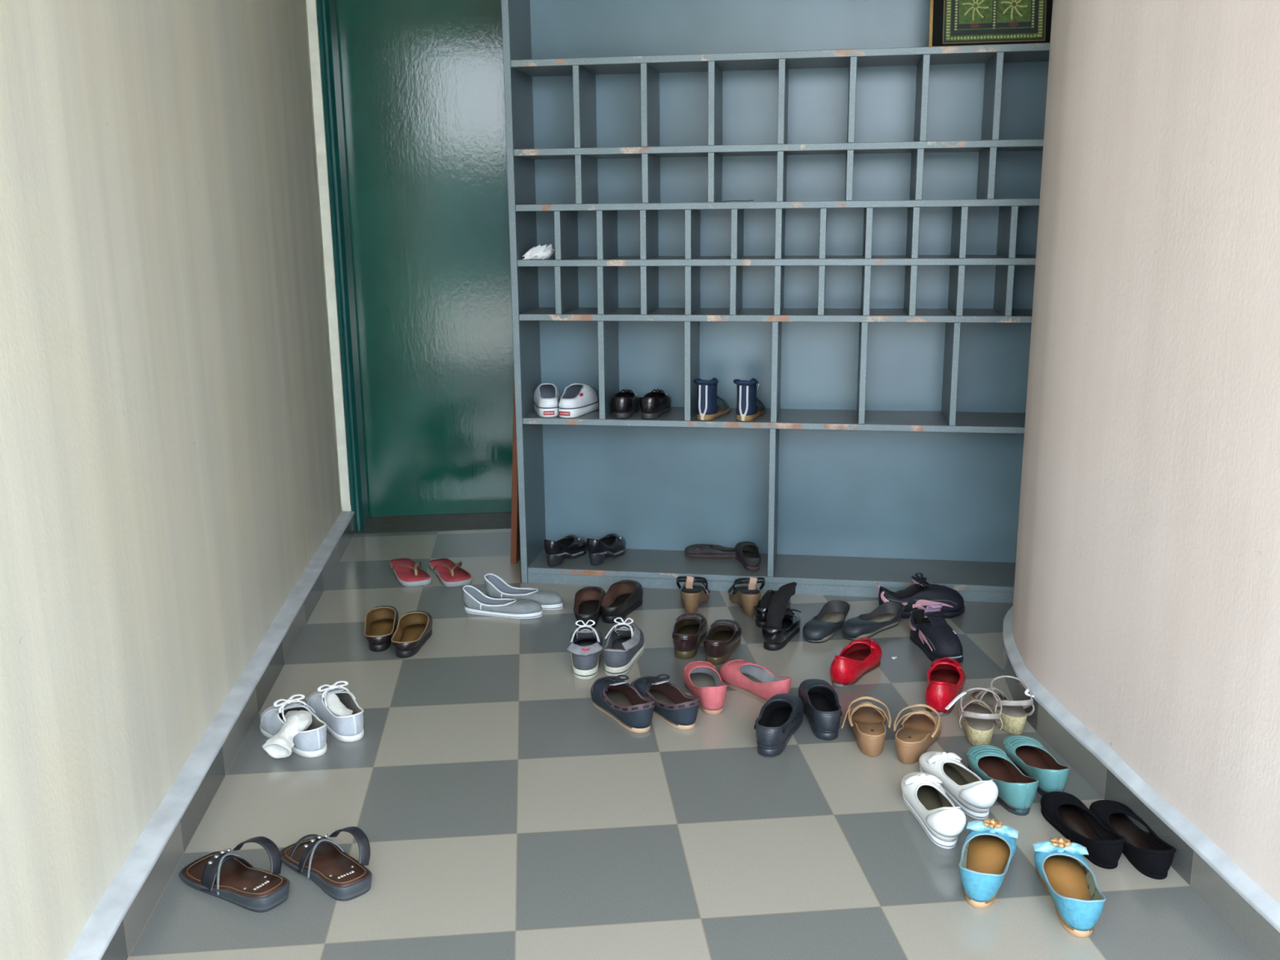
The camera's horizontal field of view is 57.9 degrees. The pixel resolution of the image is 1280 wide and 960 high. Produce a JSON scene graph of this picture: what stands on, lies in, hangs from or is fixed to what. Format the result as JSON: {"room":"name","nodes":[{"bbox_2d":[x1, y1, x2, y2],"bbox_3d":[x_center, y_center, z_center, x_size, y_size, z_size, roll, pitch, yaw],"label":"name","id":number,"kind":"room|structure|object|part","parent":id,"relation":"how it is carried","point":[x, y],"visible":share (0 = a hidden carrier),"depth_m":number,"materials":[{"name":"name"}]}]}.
{"room":"shoe storage entryway","nodes":[
{"label":"shoe storage entryway","id":0,"kind":"room"},
{"bbox_2d":[0,0,342,959],"bbox_3d":[-0.947,-0.595,1.773,0.140,2.620,4.375,-2,13,-5],"label":"wall","id":1,"kind":"structure","parent":0,"point":[170,474],"depth_m":2.04,"materials":[{"name":"beige paint"}]},
{"bbox_2d":[66,511,354,959],"bbox_3d":[-0.847,0.614,2.057,0.054,0.036,4.365,-2,13,-5],"label":"trim","id":2,"kind":"structure","parent":1,"relation":"attached to","point":[91,944],"depth_m":2.18,"materials":[{"name":"white paint"}]},
{"bbox_2d":[100,511,355,959],"bbox_3d":[-0.845,0.641,2.074,0.040,0.075,4.385,-2,13,-5],"label":"baseboard","id":3,"kind":"structure","parent":1,"relation":"attached to","point":[135,918],"depth_m":2.27,"materials":[{"name":"paint"}]},
{"bbox_2d":[315,0,351,511],"bbox_3d":[0.040,-1.165,4.189,2.580,2.620,0.352,-2,13,-5],"label":"wall","id":4,"kind":"structure","parent":0,"point":[344,508],"depth_m":4.04,"materials":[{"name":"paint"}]},
{"bbox_2d":[306,0,351,505],"bbox_3d":[-1.078,-1.137,3.896,0.036,2.520,0.016,-2,13,-5],"label":"trim","id":5,"kind":"structure","parent":4,"relation":"attached to","point":[312,15],"depth_m":3.97,"materials":[{"name":"beige paint"}]},
{"bbox_2d":[316,0,514,530],"bbox_3d":[-0.597,-0.878,4.129,0.943,2.100,0.236,-2,13,-5],"label":"door","id":6,"kind":"structure","parent":4,"relation":"in","point":[414,90],"depth_m":4.18,"materials":[{"name":"green paint"}]},
{"bbox_3d":[-0.595,-0.873,4.109,0.943,2.100,0.196,-2,13,-5],"label":"frame","id":7,"kind":"part","parent":6,"relation":"part of","materials":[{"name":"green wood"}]},
{"bbox_2d":[354,511,511,533],"bbox_3d":[0.042,0.134,4.497,2.500,0.050,0.457,-2,13,-5],"label":"trim","id":8,"kind":"structure","parent":4,"relation":"attached to","point":[479,521],"depth_m":4.31,"materials":[{"name":"stone"}]},
{"bbox_2d":[126,528,1262,959],"bbox_3d":[0.277,0.682,2.121,2.500,0.050,4.443,-2,13,-5],"label":"floor","id":9,"kind":"structure","parent":0,"point":[502,813],"depth_m":2.20,"materials":[{"name":"tile"}]},
{"bbox_2d":[179,835,289,912],"bbox_3d":[-0.691,0.663,1.986,0.228,0.068,0.111,8,16,33],"label":"sandal","id":10,"kind":"object","parent":9,"relation":"on","point":[227,876],"visible":1,"depth_m":1.97,"materials":[{"name":"brown leather"}]},
{"bbox_2d":[259,693,327,757],"bbox_3d":[-0.760,0.524,2.534,0.089,0.093,0.236,-12,18,-41],"label":"shoe","id":11,"kind":"object","parent":9,"relation":"on","point":[310,742],"visible":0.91,"depth_m":2.51,"materials":[{"name":"white leather"}]},
{"bbox_3d":[-0.791,0.519,2.567,0.089,0.045,0.044,-12,18,-41],"label":"trim","id":12,"kind":"part","parent":11,"relation":"part of","materials":[{"name":"white fabric"}]},
{"bbox_2d":[262,710,311,758],"bbox_3d":[-0.748,0.536,2.485,0.079,0.074,0.173,0,13,2],"label":"sock","id":13,"kind":"object","parent":11,"relation":"in","point":[280,745],"visible":0.98,"depth_m":2.43,"materials":[{"name":"white fabric"}]},
{"bbox_2d":[279,826,372,901],"bbox_3d":[-0.543,0.653,2.027,0.224,0.067,0.103,11,18,42],"label":"sandal","id":14,"kind":"object","parent":9,"relation":"on","point":[319,859],"visible":1,"depth_m":2.01,"materials":[{"name":"brown leather"}]},
{"bbox_2d":[306,680,364,742],"bbox_3d":[-0.688,0.507,2.609,0.088,0.091,0.232,-9,16,-33],"label":"shoe","id":15,"kind":"object","parent":9,"relation":"on","point":[349,728],"visible":0.94,"depth_m":2.57,"materials":[{"name":"white fabric"}]},
{"bbox_3d":[-0.713,0.501,2.646,0.088,0.044,0.043,-9,16,-33],"label":"trim","id":16,"kind":"part","parent":15,"relation":"part of","materials":[{"name":"white fabric"}]},
{"bbox_2d":[325,693,352,715],"bbox_3d":[-0.674,0.507,2.582,0.079,0.047,0.042,8,15,32],"label":"sock","id":17,"kind":"object","parent":15,"relation":"on","point":[335,706],"visible":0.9,"depth_m":2.57,"materials":[{"name":"white fabric"}]},
{"bbox_2d":[364,605,398,652],"bbox_3d":[-0.704,0.398,3.142,0.086,0.063,0.227,-2,13,-7],"label":"slip","id":18,"kind":"object","parent":9,"relation":"on","point":[380,622],"visible":0.97,"depth_m":3.17,"materials":[{"name":"leather"}]},
{"bbox_2d":[390,558,431,586],"bbox_3d":[-0.739,0.281,3.681,0.100,0.049,0.250,-6,14,-23],"label":"flip flop","id":19,"kind":"object","parent":9,"relation":"on","point":[406,572],"visible":1,"depth_m":3.63,"materials":[{"name":"plastic"}]},
{"bbox_2d":[391,610,432,657],"bbox_3d":[-0.611,0.407,3.097,0.086,0.063,0.227,0,13,2],"label":"shoe","id":20,"kind":"object","parent":9,"relation":"on","point":[414,628],"visible":1,"depth_m":3.11,"materials":[{"name":"leather"}]},
{"bbox_2d":[428,558,471,586],"bbox_3d":[-0.608,0.281,3.676,0.099,0.048,0.246,-7,15,-26],"label":"flip flop","id":21,"kind":"object","parent":9,"relation":"on","point":[449,574],"visible":1,"depth_m":3.63,"materials":[{"name":"plastic"}]},
{"bbox_2d":[462,585,542,618],"bbox_3d":[-0.396,0.348,3.319,0.240,0.073,0.072,3,13,14],"label":"slip","id":22,"kind":"object","parent":9,"relation":"on","point":[477,602],"visible":1,"depth_m":3.30,"materials":[{"name":"grey fabric"}]},
{"bbox_2d":[510,373,520,564],"bbox_3d":[-0.377,-0.425,3.677,0.097,1.419,0.100,2,13,9],"label":"wooden plank","id":23,"kind":"object","parent":9,"relation":"on","point":[515,557],"visible":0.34,"depth_m":3.75,"materials":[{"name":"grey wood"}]},
{"bbox_2d":[484,573,563,609],"bbox_3d":[-0.343,0.327,3.400,0.254,0.078,0.076,4,14,20],"label":"slip","id":24,"kind":"object","parent":9,"relation":"on","point":[495,587],"visible":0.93,"depth_m":3.39,"materials":[{"name":"grey fabric"}]},
{"bbox_2d":[566,619,603,679],"bbox_3d":[-0.140,0.415,2.943,0.093,0.108,0.245,-1,13,-1],"label":"sneaker","id":25,"kind":"object","parent":9,"relation":"on","point":[585,648],"visible":1,"depth_m":2.86,"materials":[{"name":"grey fabric"}]},
{"bbox_2d":[573,586,605,628],"bbox_3d":[-0.144,0.356,3.279,0.083,0.070,0.225,0,13,4],"label":"slip","id":26,"kind":"object","parent":9,"relation":"on","point":[588,600],"visible":0.91,"depth_m":3.31,"materials":[{"name":"black leather"}]},
{"bbox_2d":[600,579,643,623],"bbox_3d":[-0.054,0.343,3.331,0.085,0.072,0.231,4,14,19],"label":"slip","id":27,"kind":"object","parent":9,"relation":"on","point":[622,597],"visible":1,"depth_m":3.33,"materials":[{"name":"black leather"}]},
{"bbox_2d":[591,675,655,733],"bbox_3d":[-0.041,0.500,2.645,0.090,0.075,0.247,-7,15,-26],"label":"shoe","id":28,"kind":"object","parent":9,"relation":"on","point":[613,695],"visible":1,"depth_m":2.64,"materials":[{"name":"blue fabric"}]},
{"bbox_2d":[603,617,644,675],"bbox_3d":[-0.040,0.409,2.961,0.093,0.108,0.234,2,13,11],"label":"sneaker","id":29,"kind":"object","parent":9,"relation":"on","point":[625,645],"visible":1,"depth_m":2.92,"materials":[{"name":"grey fabric"}]},
{"bbox_2d":[630,674,700,729],"bbox_3d":[0.055,0.498,2.653,0.088,0.073,0.240,-8,15,-29],"label":"shoe","id":30,"kind":"object","parent":9,"relation":"on","point":[679,710],"visible":0.91,"depth_m":2.63,"materials":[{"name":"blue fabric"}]},
{"bbox_2d":[671,613,707,659],"bbox_3d":[0.130,0.403,3.068,0.085,0.069,0.229,2,13,10],"label":"loafer","id":31,"kind":"object","parent":9,"relation":"on","point":[690,629],"visible":1,"depth_m":3.05,"materials":[{"name":"brown leather"}]},
{"bbox_2d":[675,576,710,613],"bbox_3d":[0.155,0.305,3.369,0.090,0.124,0.233,1,13,8],"label":"sandal","id":32,"kind":"object","parent":9,"relation":"on","point":[691,596],"visible":1,"depth_m":3.29},
{"bbox_2d":[682,661,727,715],"bbox_3d":[0.154,0.478,2.739,0.083,0.072,0.236,-3,13,-9],"label":"loafer","id":33,"kind":"object","parent":9,"relation":"on","point":[702,680],"visible":1,"depth_m":2.73,"materials":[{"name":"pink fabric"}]},
{"bbox_2d":[702,618,742,665],"bbox_3d":[0.214,0.413,3.023,0.083,0.068,0.224,3,14,16],"label":"loafer","id":34,"kind":"object","parent":9,"relation":"on","point":[723,637],"visible":1,"depth_m":3.00,"materials":[{"name":"brown leather"}]},
{"bbox_2d":[727,577,765,616],"bbox_3d":[0.310,0.306,3.355,0.090,0.124,0.234,-1,13,-3],"label":"sandal","id":35,"kind":"object","parent":9,"relation":"on","point":[748,597],"visible":0.99,"depth_m":3.27},
{"bbox_2d":[719,659,791,703],"bbox_3d":[0.275,0.473,2.760,0.081,0.070,0.230,-9,15,-32],"label":"loafer","id":36,"kind":"object","parent":9,"relation":"on","point":[757,682],"visible":0.91,"depth_m":2.76,"materials":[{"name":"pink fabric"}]},
{"bbox_2d":[753,589,791,627],"bbox_3d":[0.373,0.357,3.273,0.078,0.062,0.210,5,14,21],"label":"shoe","id":37,"kind":"object","parent":9,"relation":"on","point":[760,614],"visible":0.3,"depth_m":3.19,"materials":[{"name":"black leather"}]},
{"bbox_2d":[760,591,773,608],"bbox_3d":[0.359,0.346,3.246,0.042,0.051,0.078,1,13,6],"label":"sock","id":38,"kind":"object","parent":37,"relation":"on","point":[766,599],"visible":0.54,"depth_m":3.25,"materials":[{"name":"black fabric"}]},
{"bbox_2d":[501,0,1049,603],"bbox_3d":[0.400,-0.841,3.329,1.542,2.370,0.252,2,13,9],"label":"shoe rack","id":39,"kind":"object","parent":9,"relation":"on","point":[875,285],"visible":0.88,"depth_m":3.46,"materials":[{"name":"blue paint"}]},
{"bbox_3d":[-0.350,-0.852,3.451,0.021,2.350,0.252,2,13,9],"label":"panel","id":40,"kind":"part","parent":39,"relation":"part of","materials":[{"name":"blue paint"}]},
{"bbox_2d":[522,244,554,259],"bbox_3d":[-0.300,-0.674,3.411,0.098,0.043,0.062,-2,13,-5],"label":"crumpled tissue","id":41,"kind":"object","parent":39,"relation":"on","point":[541,252],"visible":1,"depth_m":3.40,"materials":[{"name":"white paper"}]},
{"bbox_2d":[533,382,560,417],"bbox_3d":[-0.285,-0.254,3.567,0.090,0.088,0.217,-2,13,-6],"label":"slip","id":42,"kind":"object","parent":39,"relation":"on","point":[547,397],"visible":0.94,"depth_m":3.51,"materials":[{"name":"white fabric"}]},
{"bbox_2d":[543,534,586,566],"bbox_3d":[-0.237,0.207,3.659,0.080,0.087,0.207,6,15,26],"label":"pump","id":43,"kind":"object","parent":39,"relation":"on","point":[572,546],"visible":1,"depth_m":3.62,"materials":[{"name":"black leather"}]},
{"bbox_2d":[558,382,599,417],"bbox_3d":[-0.193,-0.252,3.550,0.092,0.089,0.220,4,14,18],"label":"slip","id":44,"kind":"object","parent":39,"relation":"on","point":[576,400],"visible":1,"depth_m":3.52,"materials":[{"name":"white fabric"}]},
{"bbox_2d":[586,533,626,565],"bbox_3d":[-0.107,0.203,3.666,0.080,0.088,0.208,6,14,25],"label":"pump","id":45,"kind":"object","parent":39,"relation":"on","point":[612,544],"visible":1,"depth_m":3.61,"materials":[{"name":"black leather"}]},
{"bbox_2d":[611,388,639,418],"bbox_3d":[-0.045,-0.239,3.530,0.077,0.070,0.210,1,13,7],"label":"leather shoe","id":46,"kind":"object","parent":39,"relation":"on","point":[624,402],"visible":0.99,"depth_m":3.45,"materials":[{"name":"black leather"}]},
{"bbox_2d":[639,388,671,418],"bbox_3d":[0.046,-0.237,3.517,0.078,0.071,0.214,3,13,13],"label":"leather shoe","id":47,"kind":"object","parent":39,"relation":"on","point":[655,402],"visible":1,"depth_m":3.44,"materials":[{"name":"black leather"}]},
{"bbox_2d":[684,543,735,558],"bbox_3d":[0.232,0.225,3.675,0.182,0.034,0.062,2,13,9],"label":"slipper","id":48,"kind":"object","parent":39,"relation":"on","point":[700,551],"visible":0.8,"depth_m":3.66,"materials":[{"name":"rubber"}]},
{"bbox_2d":[693,377,730,420],"bbox_3d":[0.217,-0.254,3.471,0.073,0.120,0.205,4,14,20],"label":"sandal","id":49,"kind":"object","parent":39,"relation":"on","point":[708,409],"visible":1,"depth_m":3.39,"materials":[{"name":"blue fabric"}]},
{"bbox_3d":[0.183,-0.185,3.391,0.010,0.019,0.005,4,14,20],"label":"zip pull","id":50,"kind":"part","parent":49,"relation":"part of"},
{"bbox_2d":[734,541,760,571],"bbox_3d":[0.338,0.230,3.596,0.067,0.058,0.188,-2,13,-5],"label":"slipper","id":51,"kind":"object","parent":39,"relation":"on","point":[747,553],"visible":1,"depth_m":3.60,"materials":[{"name":"fabric"}]},
{"bbox_2d":[733,377,765,421],"bbox_3d":[0.328,-0.251,3.454,0.074,0.120,0.205,3,14,16],"label":"sandal","id":52,"kind":"object","parent":39,"relation":"on","point":[747,410],"visible":1,"depth_m":3.37,"materials":[{"name":"blue fabric"}]},
{"bbox_3d":[0.301,-0.182,3.372,0.010,0.019,0.005,3,14,17],"label":"zip pull","id":53,"kind":"part","parent":52,"relation":"part of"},
{"bbox_2d":[928,0,1053,46],"bbox_3d":[0.943,-1.376,3.063,0.335,0.447,0.100,2,13,9],"label":"framed picture","id":54,"kind":"object","parent":39,"relation":"on","point":[951,22],"visible":0.91,"depth_m":3.07,"materials":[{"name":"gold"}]},
{"bbox_2d":[754,693,803,756],"bbox_3d":[0.302,0.526,2.528,0.082,0.070,0.230,4,14,19],"label":"clog","id":55,"kind":"object","parent":9,"relation":"on","point":[780,717],"visible":1,"depth_m":2.52,"materials":[{"name":"rubber"}]},
{"bbox_2d":[760,608,800,650],"bbox_3d":[0.378,0.392,3.112,0.082,0.065,0.221,4,14,21],"label":"shoe","id":56,"kind":"object","parent":9,"relation":"on","point":[774,639],"visible":0.76,"depth_m":3.04,"materials":[{"name":"black leather"}]},
{"bbox_2d":[765,582,796,629],"bbox_3d":[0.383,0.344,3.140,0.059,0.097,0.167,4,14,21],"label":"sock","id":57,"kind":"object","parent":56,"relation":"on","point":[776,611],"visible":0.95,"depth_m":3.12,"materials":[{"name":"black fabric"}]},
{"bbox_2d":[798,679,842,740],"bbox_3d":[0.407,0.508,2.604,0.082,0.069,0.228,-1,13,0],"label":"clog","id":58,"kind":"object","parent":9,"relation":"on","point":[822,708],"visible":0.98,"depth_m":2.60,"materials":[{"name":"rubber"}]},
{"bbox_2d":[802,600,849,643],"bbox_3d":[0.511,0.386,3.158,0.081,0.054,0.219,7,15,29],"label":"flat shoe","id":59,"kind":"object","parent":9,"relation":"on","point":[822,627],"visible":1,"depth_m":3.13,"materials":[{"name":"black leather"}]},
{"bbox_2d":[829,637,882,688],"bbox_3d":[0.534,0.441,2.867,0.087,0.078,0.230,8,15,31],"label":"flat shoe","id":60,"kind":"object","parent":9,"relation":"on","point":[859,658],"visible":1,"depth_m":2.83,"materials":[{"name":"red leather"}]},
{"bbox_3d":[0.570,0.408,2.918,0.072,0.015,0.058,8,15,31],"label":"folded trim","id":61,"kind":"part","parent":60,"relation":"part of","materials":[{"name":"red leather"}]},
{"bbox_2d":[841,696,891,756],"bbox_3d":[0.499,0.528,2.529,0.102,0.061,0.229,4,14,17],"label":"wedge","id":62,"kind":"object","parent":9,"relation":"on","point":[866,720],"visible":1,"depth_m":2.50,"materials":[{"name":"beige leather"}]},
{"bbox_2d":[842,600,904,640],"bbox_3d":[0.635,0.383,3.161,0.222,0.055,0.082,-11,17,-38],"label":"flat shoe","id":63,"kind":"object","parent":9,"relation":"on","point":[886,615],"visible":1,"depth_m":3.15,"materials":[{"name":"black leather"}]},
{"bbox_2d":[893,703,942,764],"bbox_3d":[0.596,0.537,2.487,0.093,0.062,0.234,5,14,24],"label":"wedge","id":64,"kind":"object","parent":9,"relation":"on","point":[920,729],"visible":1,"depth_m":2.46,"materials":[{"name":"beige leather"}]},
{"bbox_2d":[876,573,965,617],"bbox_3d":[0.796,0.325,3.274,0.256,0.114,0.092,-1,13,-3],"label":"shoe","id":65,"kind":"object","parent":9,"relation":"on","point":[922,593],"visible":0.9,"depth_m":3.25,"materials":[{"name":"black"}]},
{"bbox_2d":[901,771,966,848],"bbox_3d":[0.550,0.597,2.171,0.077,0.088,0.251,-1,13,-3],"label":"flat shoe","id":66,"kind":"object","parent":9,"relation":"on","point":[923,794],"visible":1,"depth_m":2.15,"materials":[{"name":"white leather"}]},
{"bbox_2d":[909,604,963,662],"bbox_3d":[0.766,0.383,3.002,0.085,0.124,0.238,-3,13,-11],"label":"shoe","id":67,"kind":"object","parent":9,"relation":"on","point":[930,631],"visible":0.96,"depth_m":2.97,"materials":[{"name":"black fabric"}]},
{"bbox_2d":[924,657,965,715],"bbox_3d":[0.714,0.472,2.717,0.091,0.081,0.239,4,14,20],"label":"flat shoe","id":68,"kind":"object","parent":9,"relation":"on","point":[945,678],"visible":0.97,"depth_m":2.66,"materials":[{"name":"red leather"}]},
{"bbox_3d":[0.738,0.437,2.776,0.074,0.016,0.061,4,14,20],"label":"folded trim","id":69,"kind":"part","parent":68,"relation":"part of","materials":[{"name":"red leather"}]},
{"bbox_2d":[919,751,998,819],"bbox_3d":[0.623,0.576,2.265,0.075,0.086,0.245,-3,13,-12],"label":"flat shoe","id":70,"kind":"object","parent":9,"relation":"on","point":[975,796],"visible":0.93,"depth_m":2.24,"materials":[{"name":"white leather"}]},
{"bbox_2d":[945,687,1002,746],"bbox_3d":[0.731,0.500,2.549,0.120,0.103,0.219,2,13,12],"label":"wedge","id":71,"kind":"object","parent":9,"relation":"on","point":[977,721],"visible":0.97,"depth_m":2.48,"materials":[{"name":"yellow"}]},
{"bbox_2d":[958,818,1018,908],"bbox_3d":[0.596,0.648,1.988,0.087,0.071,0.230,5,14,23],"label":"flat shoe","id":72,"kind":"object","parent":9,"relation":"on","point":[988,851],"visible":1,"depth_m":2.00,"materials":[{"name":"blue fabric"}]},
{"bbox_2d":[982,818,1003,828],"bbox_3d":[0.625,0.607,2.048,0.033,0.013,0.029,5,14,23],"label":"flower","id":73,"kind":"object","parent":72,"relation":"on","point":[987,823],"depth_m":2.04,"materials":[{"name":"gold metal"}]},
{"bbox_2d":[969,675,1034,734],"bbox_3d":[0.830,0.485,2.611,0.120,0.103,0.219,-2,13,-5],"label":"wedge","id":74,"kind":"object","parent":9,"relation":"on","point":[1013,716],"visible":0.88,"depth_m":2.54,"materials":[{"name":"yellow"}]},
{"bbox_2d":[966,744,1038,815],"bbox_3d":[0.714,0.577,2.287,0.084,0.071,0.240,-2,13,-6],"label":"flat shoe","id":75,"kind":"object","parent":9,"relation":"on","point":[1017,791],"visible":0.98,"depth_m":2.29,"materials":[{"name":"teal leather"}]},
{"bbox_2d":[1003,735,1069,795],"bbox_3d":[0.801,0.566,2.339,0.079,0.067,0.226,-1,13,-2],"label":"flat shoe","id":76,"kind":"object","parent":9,"relation":"on","point":[1027,753],"visible":0.91,"depth_m":2.35,"materials":[{"name":"teal leather"}]},
{"bbox_2d":[1032,836,1106,937],"bbox_3d":[0.711,0.663,1.917,0.088,0.072,0.234,1,13,8],"label":"flat shoe","id":77,"kind":"object","parent":9,"relation":"on","point":[1061,868],"visible":1,"depth_m":1.93,"materials":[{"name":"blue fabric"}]},
{"bbox_2d":[1049,836,1071,848],"bbox_3d":[0.722,0.620,1.983,0.034,0.013,0.029,1,13,8],"label":"flower","id":78,"kind":"object","parent":77,"relation":"on","point":[1055,842],"depth_m":1.98,"materials":[{"name":"gold metal"}]},
{"bbox_2d":[1040,791,1126,869],"bbox_3d":[0.806,0.624,2.113,0.079,0.057,0.238,-2,13,-7],"label":"flat shoe","id":79,"kind":"object","parent":9,"relation":"on","point":[1064,811],"visible":0.98,"depth_m":2.11,"materials":[{"name":"black fabric"}]},
{"bbox_2d":[1089,800,1176,879],"bbox_3d":[0.884,0.631,2.080,0.079,0.057,0.237,-1,13,-2],"label":"flat shoe","id":80,"kind":"object","parent":9,"relation":"on","point":[1147,852],"visible":0.9,"depth_m":2.07,"materials":[{"name":"black fabric"}]},
{"bbox_2d":[1012,0,1279,903],"bbox_3d":[1.106,-0.531,1.405,0.569,2.620,3.284,0,13,3],"label":"wall","id":81,"kind":"structure","parent":0,"point":[1146,598],"depth_m":2.02,"materials":[{"name":"paint"}]},
{"bbox_2d":[1002,641,1279,959],"bbox_3d":[1.038,0.702,1.726,0.531,0.075,3.290,1,13,6],"label":"baseboard","id":82,"kind":"structure","parent":81,"relation":"attached to","point":[1242,917],"depth_m":2.04,"materials":[{"name":"paint"}]},
{"bbox_2d":[1003,605,1279,933],"bbox_3d":[1.038,0.666,1.718,0.536,0.048,3.294,1,13,6],"label":"trim","id":83,"kind":"structure","parent":81,"relation":"attached to","point":[1254,895],"depth_m":2.10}
]}

